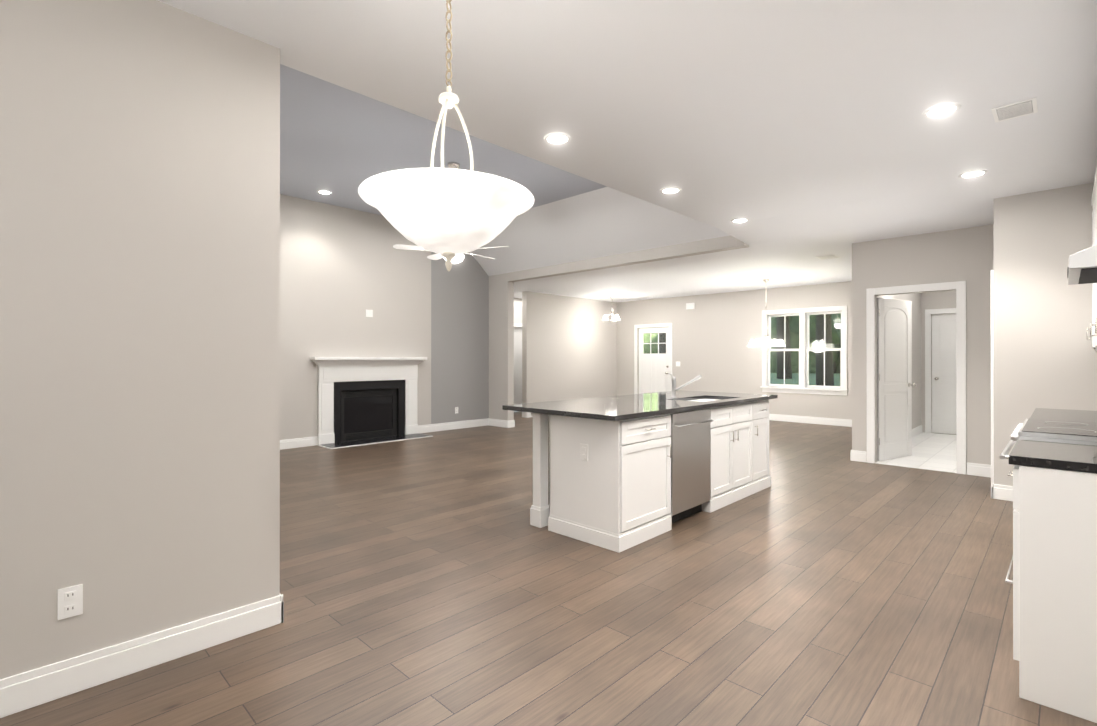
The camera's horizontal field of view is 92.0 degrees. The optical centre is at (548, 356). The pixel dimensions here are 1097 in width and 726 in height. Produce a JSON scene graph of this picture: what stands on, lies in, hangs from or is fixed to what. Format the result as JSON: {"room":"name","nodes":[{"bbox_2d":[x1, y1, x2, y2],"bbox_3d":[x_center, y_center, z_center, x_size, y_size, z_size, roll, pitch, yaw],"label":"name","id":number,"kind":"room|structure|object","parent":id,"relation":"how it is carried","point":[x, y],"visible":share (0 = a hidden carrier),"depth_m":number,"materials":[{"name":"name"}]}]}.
{"room":"kitchen and dining room","nodes":[
{"label":"kitchen and dining room","id":0,"kind":"room"},
{"bbox_2d":[0,0,279,678],"bbox_3d":[-2.547,-0.583,1.418,0.140,3.750,3.400,0,0,44],"label":"wall","id":1,"kind":"structure","parent":0,"point":[139,318],"depth_m":2.18,"materials":[{"name":"grey paint"}]},
{"bbox_2d":[57,584,82,619],"bbox_3d":[-1.837,0.941,2.037,0.009,0.115,0.072,0,0,44],"label":"outlet","id":2,"kind":"object","parent":1,"relation":"attached to","point":[70,601],"visible":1,"depth_m":2.04,"materials":[{"name":"white plastic"}]},
{"bbox_2d":[0,412,1012,717],"bbox_3d":[-0.424,1.234,6.430,9.250,0.135,13.550,0,0,44],"label":"baseboard","id":3,"kind":"structure","parent":1,"relation":"attached to","point":[40,686],"depth_m":2.26,"materials":[{"name":"white wood"}]},
{"bbox_2d":[280,194,488,439],"bbox_3d":[-4.269,-0.573,7.069,0.150,3.750,9.100,0,0,44],"label":"wall","id":4,"kind":"structure","parent":0,"point":[342,269],"depth_m":8.46,"materials":[{"name":"grey paint"}]},
{"bbox_2d":[366,309,372,316],"bbox_3d":[-2.845,-0.695,8.419,0.010,0.115,0.115,0,0,44],"label":"switch plate","id":5,"kind":"object","parent":4,"relation":"attached to","point":[369,313],"visible":1,"depth_m":8.42,"materials":[{"name":"white plastic"}]},
{"bbox_2d":[489,273,513,420],"bbox_3d":[-0.898,-0.122,10.032,0.550,2.860,0.150,0,0,44],"label":"wall","id":6,"kind":"structure","parent":0,"point":[501,339],"depth_m":9.91,"materials":[{"name":"grey paint"}]},
{"bbox_2d":[280,64,729,275],"bbox_3d":[-1.244,-1.979,6.467,5.030,0.840,5.650,0,0,44],"label":"ceiling","id":7,"kind":"structure","parent":0,"point":[341,144],"depth_m":6.75,"materials":[{"name":"grey paint"}]},
{"bbox_2d":[317,190,331,194],"bbox_3d":[-3.117,-2.291,7.375,0.188,0.010,0.188,0,0,44],"label":"recessed light","id":8,"kind":"object","parent":7,"relation":"in","point":[326,192],"visible":1,"depth_m":7.37,"materials":[{"name":"white plastic"}]},
{"bbox_2d":[393,162,507,262],"bbox_3d":[-1.125,-1.709,6.362,1.315,1.180,1.309,0,0,44],"label":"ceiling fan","id":9,"kind":"object","parent":7,"relation":"hanging from","point":[459,257],"visible":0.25,"depth_m":6.25,"materials":[{"name":"silver metal"}]},
{"bbox_2d":[514,298,521,322],"bbox_3d":[-1.202,-0.088,12.351,0.120,2.800,3.050,0,0,44],"label":"window","id":10,"kind":"structure","parent":0,"point":[517,310],"depth_m":12.75,"materials":[{"name":"white glass"}]},
{"bbox_2d":[514,323,521,326],"bbox_3d":[-0.570,0.250,12.901,0.018,2.125,0.950,0,0,44],"label":"door frame","id":11,"kind":"structure","parent":10,"relation":"attached to","point":[515,324],"depth_m":12.72,"materials":[{"name":"white wood"}]},
{"bbox_2d":[514,327,521,403],"bbox_3d":[-0.620,0.290,12.949,0.195,2.030,0.775,0,0,44],"label":"hall door","id":12,"kind":"structure","parent":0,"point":[517,365],"depth_m":12.81,"materials":[{"name":"white"}]},
{"bbox_2d":[0,411,1096,725],"bbox_3d":[-0.173,1.361,6.221,10.700,0.120,14.000,0,0,44],"label":"floor","id":13,"kind":"structure","parent":0,"point":[436,579],"depth_m":2.71,"materials":[{"name":"brown wood"}]},
{"bbox_2d":[310,357,432,448],"bbox_3d":[-2.813,0.652,8.413,0.901,1.305,1.880,0,0,44],"label":"fireplace","id":14,"kind":"object","parent":13,"relation":"on","point":[356,413],"visible":1,"depth_m":8.36,"materials":[{"name":"white wood"}]},
{"bbox_2d":[530,396,777,552],"bbox_3d":[1.062,0.857,4.697,0.898,0.882,2.539,0,0,44],"label":"kitchen island","id":15,"kind":"object","parent":13,"relation":"on","point":[628,471],"depth_m":3.91,"materials":[{"name":"white wood"}]},
{"bbox_2d":[502,388,769,419],"bbox_3d":[0.976,0.399,4.777,1.105,0.034,2.710,0,0,44],"label":"island countertop","id":16,"kind":"structure","parent":15,"relation":"on","point":[609,407],"depth_m":4.26,"materials":[{"name":"black stone"}]},
{"bbox_2d":[876,432,956,472],"bbox_3d":[5.659,1.301,7.419,1.310,0.004,3.650,0,0,44],"label":"tile floor","id":17,"kind":"structure","parent":13,"relation":"on","point":[934,451],"depth_m":6.99,"materials":[{"name":"white tile"}]},
{"bbox_2d":[999,418,1096,583],"bbox_3d":[2.735,0.764,2.628,0.715,1.060,0.760,0,0,44],"label":"range","id":18,"kind":"object","parent":13,"relation":"on","point":[1065,429],"visible":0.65,"depth_m":2.64,"materials":[{"name":"silver metal"}]},
{"bbox_2d":[1008,460,1096,722],"bbox_3d":[2.249,0.853,2.066,0.628,0.880,0.716,0,0,44],"label":"base cabinet","id":19,"kind":"object","parent":13,"relation":"on","point":[1055,567],"depth_m":1.94,"materials":[{"name":"white wood"}]},
{"bbox_2d":[1009,436,1096,471],"bbox_3d":[2.245,0.394,2.070,0.639,0.034,0.718,0,0,44],"label":"countertop","id":20,"kind":"structure","parent":19,"relation":"on","point":[1027,449],"depth_m":2.10,"materials":[{"name":"black stone"}]},
{"bbox_2d":[1030,408,1096,421],"bbox_3d":[3.453,0.397,3.312,0.639,0.034,1.216,0,0,44],"label":"countertop","id":21,"kind":"structure","parent":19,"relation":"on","point":[1039,413],"depth_m":3.45,"materials":[{"name":"stone"}]},
{"bbox_2d":[522,291,616,403],"bbox_3d":[0.649,-0.088,12.706,0.140,2.800,3.360,0,0,44],"label":"wall","id":22,"kind":"structure","parent":0,"point":[569,348],"depth_m":12.37,"materials":[{"name":"grey paint"}]},
{"bbox_2d":[158,0,1096,301],"bbox_3d":[-0.128,-1.514,6.252,10.170,0.170,13.700,0,0,44],"label":"ceiling","id":23,"kind":"structure","parent":0,"point":[774,120],"depth_m":3.07,"materials":[{"name":"white paint"}]},
{"bbox_2d":[358,0,533,270],"bbox_3d":[-0.331,-0.895,1.761,0.568,1.224,0.568,0,0,44],"label":"pendant light","id":24,"kind":"object","parent":23,"relation":"hanging from","point":[449,214],"visible":1,"depth_m":1.61,"materials":[{"name":"white glass"}]},
{"bbox_2d":[544,132,570,144],"bbox_3d":[0.060,-1.498,3.641,0.188,0.010,0.188,0,0,44],"label":"recessed light","id":25,"kind":"object","parent":23,"relation":"in","point":[556,138],"visible":1,"depth_m":3.62,"materials":[{"name":"white plastic"}]},
{"bbox_2d":[602,295,619,320],"bbox_3d":[1.498,-1.137,12.236,0.404,0.564,0.417,0,0,44],"label":"chandelier","id":26,"kind":"object","parent":23,"relation":"hanging from","point":[615,317],"visible":1,"depth_m":12.21,"materials":[{"name":"white glass"}]},
{"bbox_2d":[660,187,680,193],"bbox_3d":[1.099,-1.496,4.766,0.188,0.010,0.188,0,0,44],"label":"recessed light","id":27,"kind":"object","parent":23,"relation":"in","point":[669,190],"visible":0.96,"depth_m":4.75,"materials":[{"name":"white plastic"}]},
{"bbox_2d":[731,218,748,222],"bbox_3d":[2.095,-1.494,5.805,0.188,0.010,0.188,0,0,44],"label":"recessed light","id":28,"kind":"object","parent":23,"relation":"in","point":[739,220],"visible":0.98,"depth_m":5.79,"materials":[{"name":"white plastic"}]},
{"bbox_2d":[748,279,784,346],"bbox_3d":[3.968,-0.811,9.725,0.620,1.224,0.638,0,0,44],"label":"dining chandelier","id":29,"kind":"object","parent":23,"relation":"hanging from","point":[766,342],"visible":1,"depth_m":9.67,"materials":[{"name":"silver metal"}]},
{"bbox_2d":[816,254,840,259],"bbox_3d":[3.981,-1.421,7.556,0.250,0.010,0.300,0,0,44],"label":"ceiling vent","id":30,"kind":"object","parent":23,"relation":"in","point":[827,257],"visible":1,"depth_m":7.54,"materials":[{"name":"white plastic"}]},
{"bbox_2d":[923,103,960,117],"bbox_3d":[2.393,-1.499,3.228,0.188,0.010,0.188,0,0,44],"label":"recessed light","id":31,"kind":"object","parent":23,"relation":"in","point":[941,110],"visible":1,"depth_m":3.21,"materials":[{"name":"white plastic"}]},
{"bbox_2d":[959,169,987,177],"bbox_3d":[3.474,-1.497,4.339,0.188,0.010,0.188,0,0,44],"label":"recessed light","id":32,"kind":"object","parent":23,"relation":"in","point":[972,173],"visible":0.98,"depth_m":4.32,"materials":[{"name":"white plastic"}]},
{"bbox_2d":[991,97,1037,121],"bbox_3d":[2.838,-1.499,3.227,0.200,0.010,0.250,0,0,44],"label":"ceiling vent","id":33,"kind":"object","parent":23,"relation":"in","point":[1015,109],"visible":1,"depth_m":3.21,"materials":[{"name":"white plastic"}]},
{"bbox_2d":[508,235,748,281],"bbox_3d":[0.905,-1.478,8.281,4.480,0.155,0.150,0,0,44],"label":"header beam","id":34,"kind":"structure","parent":0,"point":[719,244],"depth_m":7.82,"materials":[{"name":"grey paint"}]},
{"bbox_2d":[617,281,955,432],"bbox_3d":[4.586,-0.090,11.116,8.000,2.800,0.150,0,0,44],"label":"wall","id":35,"kind":"structure","parent":0,"point":[713,335],"depth_m":11.55,"materials":[{"name":"grey paint"}]},
{"bbox_2d":[634,323,671,393],"bbox_3d":[2.552,0.250,12.976,1.080,2.125,0.018,0,0,44],"label":"door frame","id":36,"kind":"structure","parent":35,"relation":"attached to","point":[669,325],"depth_m":12.99,"materials":[{"name":"white wood"}]},
{"bbox_2d":[639,327,668,393],"bbox_3d":[2.604,0.298,13.029,0.905,2.030,0.190,0,0,44],"label":"back door","id":37,"kind":"structure","parent":35,"relation":"in","point":[653,373],"depth_m":13.03,"materials":[{"name":"white wood"}]},
{"bbox_2d":[686,303,694,308],"bbox_3d":[3.278,-1.178,12.255,0.200,0.140,0.042,0,0,44],"label":"door chime","id":38,"kind":"object","parent":35,"relation":"attached to","point":[690,305],"visible":1,"depth_m":12.23,"materials":[{"name":"white plastic"}]},
{"bbox_2d":[760,305,847,395],"bbox_3d":[5.088,-0.121,10.585,1.640,1.700,0.210,0,0,44],"label":"dining room window","id":39,"kind":"structure","parent":35,"relation":"in","point":[804,349],"depth_m":10.54,"materials":[{"name":"white wood"}]},
{"bbox_2d":[932,313,955,433],"bbox_3d":[6.862,0.283,8.880,0.715,2.030,0.195,0,0,44],"label":"door","id":40,"kind":"structure","parent":35,"relation":"in","point":[944,373],"depth_m":9.00,"materials":[{"name":"white wood"}]},
{"bbox_2d":[877,293,920,428],"bbox_3d":[5.181,-0.096,7.970,0.140,2.800,3.530,0,0,44],"label":"wall","id":41,"kind":"structure","parent":0,"point":[915,298],"depth_m":8.83,"materials":[{"name":"grey paint"}]},
{"bbox_2d":[852,224,993,473],"bbox_3d":[4.378,-0.099,6.205,1.450,2.800,0.120,0,0,44],"label":"wall","id":42,"kind":"structure","parent":0,"point":[965,254],"depth_m":6.02,"materials":[{"name":"grey paint"}]},
{"bbox_2d":[877,298,915,460],"bbox_3d":[4.432,0.279,6.792,0.795,2.030,0.195,0,0,-31],"label":"laundry door","id":43,"kind":"structure","parent":42,"relation":"in","point":[894,378],"depth_m":6.76,"materials":[{"name":"white wood"}]},
{"bbox_2d":[866,281,965,474],"bbox_3d":[4.276,0.228,6.207,0.970,2.145,0.018,0,0,44],"label":"door frame","id":44,"kind":"structure","parent":42,"relation":"attached to","point":[959,310],"depth_m":6.40,"materials":[{"name":"white wood"}]},
{"bbox_2d":[991,306,993,437],"bbox_3d":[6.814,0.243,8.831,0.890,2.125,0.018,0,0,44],"label":"door frame","id":45,"kind":"structure","parent":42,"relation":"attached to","point":[992,307],"depth_m":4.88,"materials":[{"name":"white wood"}]},
{"bbox_2d":[993,196,1010,485],"bbox_3d":[5.788,-0.099,6.529,0.120,2.800,4.750,0,0,44],"label":"wall","id":46,"kind":"structure","parent":0,"point":[1002,323],"depth_m":4.83,"materials":[{"name":"grey paint"}]},
{"bbox_2d":[1011,183,1096,485],"bbox_3d":[4.568,-0.102,4.486,0.980,2.800,0.120,0,0,44],"label":"wall","id":47,"kind":"structure","parent":0,"point":[1053,359],"depth_m":4.61,"materials":[{"name":"grey paint"}]},
{"bbox_3d":[1.797,-0.108,1.042,0.150,2.800,8.920,0,0,44],"label":"wall","id":48,"kind":"structure","parent":0,"visible":0},
{"bbox_2d":[1067,245,1096,284],"bbox_3d":[2.822,-0.491,2.545,0.473,0.179,0.750,0,0,44],"label":"range hood","id":49,"kind":"object","parent":48,"relation":"attached to","point":[1082,268],"visible":1,"depth_m":2.43,"materials":[{"name":"silver metal"}]},
{"bbox_2d":[1091,184,1094,347],"bbox_3d":[4.050,-0.657,3.697,0.318,1.165,0.977,0,0,44],"label":"upper cabinet","id":50,"kind":"object","parent":48,"relation":"attached to","point":[1093,329],"depth_m":4.31,"materials":[{"name":"white wood"}]},
{"bbox_2d":[1095,168,1096,347],"bbox_3d":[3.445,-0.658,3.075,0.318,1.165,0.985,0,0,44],"label":"upper cabinet","id":51,"kind":"object","parent":48,"relation":"attached to","point":[1096,168],"depth_m":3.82,"materials":[{"name":"white wood"}]},
{"label":"outside","id":52,"kind":"structure","parent":0,"visible":0},
{"bbox_2d":[770,373,839,385],"bbox_3d":[28.197,1.604,36.031,90.000,0.200,68.500,0,0,44],"label":"ground","id":53,"kind":"structure","parent":52,"point":[779,381],"depth_m":35.49,"materials":[{"name":"green plant"}]},
{"bbox_2d":[659,327,665,352],"bbox_3d":[5.728,-6.087,29.012,9.342,15.181,9.672,0,0,44],"label":"tree","id":54,"kind":"object","parent":53,"relation":"on","point":[662,335],"depth_m":29.34,"materials":[{"name":"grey plant"}]},
{"bbox_2d":[644,313,840,372],"bbox_3d":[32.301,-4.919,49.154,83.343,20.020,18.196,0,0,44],"label":"tree","id":55,"kind":"object","parent":53,"relation":"on","point":[794,344],"depth_m":49.86,"materials":[{"name":"green plant"}]},
{"bbox_2d":[777,316,791,378],"bbox_3d":[15.947,-7.638,36.610,11.849,18.312,11.323,0,0,44],"label":"tree","id":56,"kind":"object","parent":53,"relation":"on","point":[788,372],"depth_m":36.44,"materials":[{"name":"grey plant"}]},
{"bbox_2d":[816,314,833,385],"bbox_3d":[14.098,-7.100,27.694,11.358,17.199,10.798,0,0,44],"label":"tree","id":57,"kind":"object","parent":53,"relation":"on","point":[820,361],"depth_m":27.27,"materials":[{"name":"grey plant"}]}
]}

